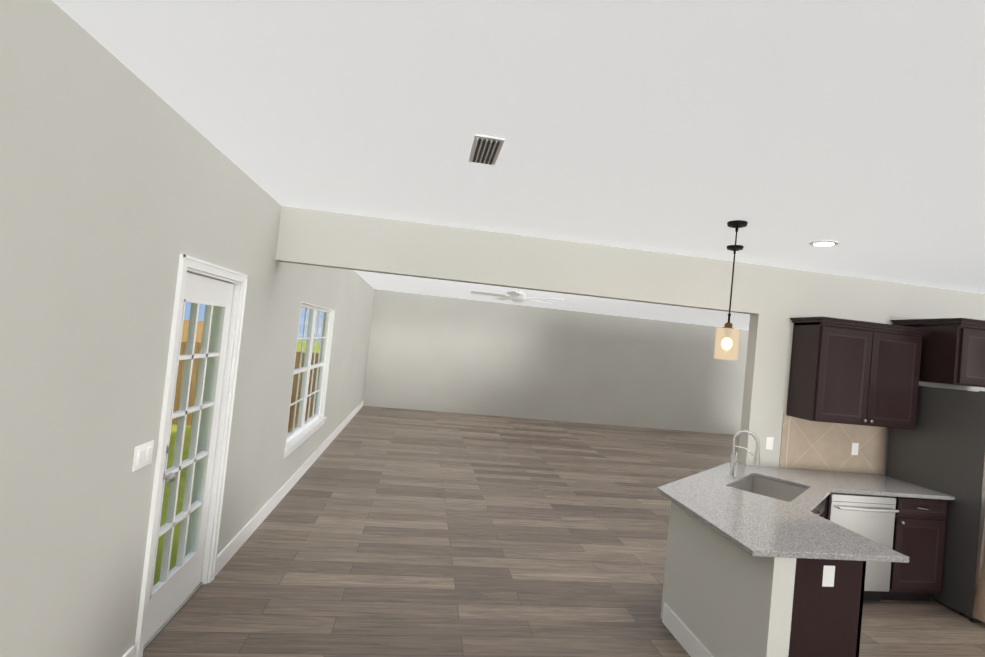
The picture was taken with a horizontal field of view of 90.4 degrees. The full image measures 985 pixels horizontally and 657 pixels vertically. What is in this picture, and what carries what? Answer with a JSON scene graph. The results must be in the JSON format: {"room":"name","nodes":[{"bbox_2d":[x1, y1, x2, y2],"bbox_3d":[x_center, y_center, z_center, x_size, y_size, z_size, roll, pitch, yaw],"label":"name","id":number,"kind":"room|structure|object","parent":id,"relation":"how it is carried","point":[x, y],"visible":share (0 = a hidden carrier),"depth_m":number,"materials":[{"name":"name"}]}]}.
{"room":"kitchen","nodes":[
{"label":"kitchen","id":0,"kind":"room"},
{"bbox_2d":[0,0,374,656],"bbox_3d":[-2.062,0.355,4.760,0.160,2.750,13.600,6,-1,-8],"label":"wall","id":1,"kind":"structure","parent":0,"point":[123,187],"depth_m":1.99,"materials":[{"name":"paint"}]},
{"bbox_2d":[132,440,153,471],"bbox_3d":[-1.671,0.609,2.347,0.012,0.115,0.156,6,-1,-8],"label":"light switch","id":2,"kind":"object","parent":1,"relation":"attached to","point":[143,453],"visible":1,"depth_m":2.34,"materials":[{"name":"white plastic"}]},
{"bbox_2d":[144,272,233,644],"bbox_3d":[-1.786,0.696,2.921,0.119,2.008,0.760,6,-1,-8],"label":"patio door","id":3,"kind":"structure","parent":1,"relation":"in","point":[171,591],"depth_m":2.99,"materials":[{"name":"white"}]},
{"bbox_2d":[134,254,247,656],"bbox_3d":[-1.830,0.660,2.915,0.181,2.096,0.912,6,-1,-8],"label":"door frame","id":4,"kind":"structure","parent":1,"relation":"attached to","point":[196,266],"depth_m":3.27,"materials":[{"name":"white wood"}]},
{"bbox_2d":[284,301,334,457],"bbox_3d":[-2.192,0.522,5.901,0.145,1.590,1.960,6,-1,-8],"label":"window","id":5,"kind":"structure","parent":1,"relation":"in","point":[302,432],"depth_m":5.95,"materials":[{"name":"white wood"}]},
{"bbox_2d":[52,0,984,329],"bbox_3d":[2.857,-0.548,5.447,9.860,0.050,13.600,6,-1,-8],"label":"ceiling","id":6,"kind":"structure","parent":0,"point":[788,130],"depth_m":2.00,"materials":[{"name":"paint"}]},
{"bbox_2d":[468,134,504,164],"bbox_3d":[-0.035,-0.877,2.428,0.140,0.016,0.340,6,-1,-8],"label":"ceiling vent","id":7,"kind":"object","parent":6,"relation":"in","point":[485,149],"visible":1,"depth_m":2.39,"materials":[{"name":"white metal"}]},
{"bbox_2d":[471,288,563,303],"bbox_3d":[0.324,-0.553,6.817,1.236,0.370,1.293,6,-1,-8],"label":"room ceiling fan","id":8,"kind":"object","parent":6,"relation":"hanging from","point":[518,296],"visible":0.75,"depth_m":6.74,"materials":[{"name":"white"}]},
{"bbox_2d":[715,245,743,360],"bbox_3d":[1.888,-0.203,3.886,0.148,0.904,0.148,6,-1,-8],"label":"pendant light","id":9,"kind":"object","parent":6,"relation":"hanging from","point":[732,247],"visible":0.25,"depth_m":3.86,"materials":[{"name":"black metal"}]},
{"bbox_2d":[713,220,747,359],"bbox_3d":[1.577,-0.251,3.228,0.148,0.904,0.148,6,-1,-8],"label":"pendant light","id":10,"kind":"object","parent":6,"relation":"hanging from","point":[727,337],"visible":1,"depth_m":3.18,"materials":[{"name":"black metal"}]},
{"bbox_2d":[809,240,838,246],"bbox_3d":[2.393,-0.612,3.537,0.176,0.010,0.176,6,-1,-8],"label":"recessed light","id":11,"kind":"object","parent":6,"relation":"in","point":[823,243],"visible":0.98,"depth_m":3.51,"materials":[{"name":"white"}]},
{"bbox_2d":[363,289,748,434],"bbox_3d":[1.855,0.932,12.232,10.010,2.750,0.150,6,-1,-8],"label":"wall","id":12,"kind":"structure","parent":0,"point":[443,354],"depth_m":12.09,"materials":[{"name":"paint"}]},
{"bbox_2d":[143,406,984,656],"bbox_3d":[2.581,2.237,5.377,9.860,0.050,13.600,6,-1,-8],"label":"floor","id":13,"kind":"structure","parent":0,"point":[385,532],"depth_m":4.06,"materials":[{"name":"brown wood"}]},
{"bbox_2d":[657,430,954,656],"bbox_3d":[2.455,1.498,3.590,2.722,1.307,2.042,6,-1,-8],"label":"kitchen counter","id":14,"kind":"object","parent":13,"relation":"on","point":[873,537],"visible":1,"depth_m":3.40,"materials":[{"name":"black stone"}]},
{"bbox_2d":[657,460,954,562],"bbox_3d":[2.479,1.253,3.596,2.722,0.030,2.042,6,-1,-8],"label":"countertop","id":15,"kind":"structure","parent":14,"relation":"on","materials":[{"name":"stone"}]},
{"bbox_2d":[727,430,759,478],"bbox_3d":[1.986,1.000,3.884,0.158,0.393,0.215,6,-1,-8],"label":"faucet","id":16,"kind":"object","parent":15,"relation":"on","point":[757,454],"depth_m":3.90,"materials":[{"name":"silver metal"}]},
{"bbox_2d":[822,565,834,586],"bbox_3d":[1.833,1.351,2.673,0.072,0.115,0.008,6,-1,-8],"label":"outlet","id":17,"kind":"object","parent":14,"relation":"attached to","point":[828,575],"visible":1,"depth_m":2.67,"materials":[{"name":"white plastic"}]},
{"bbox_2d":[887,386,984,622],"bbox_3d":[4.220,1.441,4.238,0.915,1.800,0.882,6,-1,-8],"label":"refrigerator","id":18,"kind":"object","parent":13,"relation":"on","point":[940,448],"visible":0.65,"depth_m":4.01,"materials":[{"name":"grey metal"}]},
{"bbox_2d":[972,391,984,622],"bbox_3d":[4.008,1.387,3.808,0.369,1.755,0.087,6,-1,-8],"label":"refrigerator","id":19,"kind":"object","parent":18,"relation":"in","point":[978,578],"depth_m":3.81,"materials":[{"name":"silver"}]},
{"bbox_2d":[661,501,795,656],"bbox_3d":[1.836,1.648,3.499,1.248,0.882,2.010,6,-1,-8],"label":"wall","id":20,"kind":"structure","parent":0,"point":[722,596],"depth_m":2.77,"materials":[{"name":"grey paint"}]},
{"bbox_2d":[122,400,713,656],"bbox_3d":[2.668,2.156,5.390,9.700,0.130,13.600,6,-1,-8],"label":"baseboard","id":21,"kind":"structure","parent":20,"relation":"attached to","point":[692,645],"depth_m":3.75,"materials":[{"name":"white wood"}]},
{"bbox_2d":[738,265,984,475],"bbox_3d":[5.019,1.059,4.898,5.420,2.750,0.120,6,-1,-8],"label":"wall","id":22,"kind":"structure","parent":0,"point":[786,294],"depth_m":4.56,"materials":[{"name":"paint"}]},
{"bbox_2d":[276,206,762,313],"bbox_3d":[0.344,-0.574,4.329,4.280,0.450,0.230,6,-1,-8],"label":"header","id":23,"kind":"object","parent":22,"relation":"attached to","point":[360,243],"visible":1,"depth_m":4.25,"materials":[{"name":"paint"}]},
{"bbox_2d":[766,437,773,449],"bbox_3d":[2.547,1.056,4.501,0.072,0.115,0.008,6,-1,-8],"label":"light switch","id":24,"kind":"object","parent":22,"relation":"in","point":[769,443],"depth_m":4.50,"materials":[{"name":"white plastic"}]},
{"bbox_2d":[851,443,858,454],"bbox_3d":[3.412,1.134,4.610,0.072,0.115,0.008,6,-1,-8],"label":"outlet","id":25,"kind":"object","parent":22,"relation":"attached to","point":[855,446],"visible":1,"depth_m":4.61,"materials":[{"name":"white plastic"}]},
{"bbox_2d":[779,316,984,474],"bbox_3d":[3.752,0.644,4.347,2.060,1.470,0.634,6,-1,-8],"label":"upper cabinet","id":26,"kind":"object","parent":22,"relation":"attached to","point":[852,381],"visible":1,"depth_m":4.30,"materials":[{"name":"brown wood"}]},
{"label":"outside","id":27,"kind":"structure","parent":0,"visible":0},
{"bbox_2d":[153,340,319,585],"bbox_3d":[-39.588,-1.533,6.481,73.740,0.100,100.000,6,-1,-8],"label":"lawn","id":28,"kind":"structure","parent":27,"point":[178,508],"depth_m":5.75,"materials":[{"name":"green plant"}]},
{"bbox_2d":[172,320,318,431],"bbox_3d":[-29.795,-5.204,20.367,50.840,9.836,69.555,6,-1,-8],"label":"fence","id":29,"kind":"object","parent":28,"relation":"on","point":[195,360],"depth_m":9.54,"materials":[{"name":"brown wood"}]}
]}

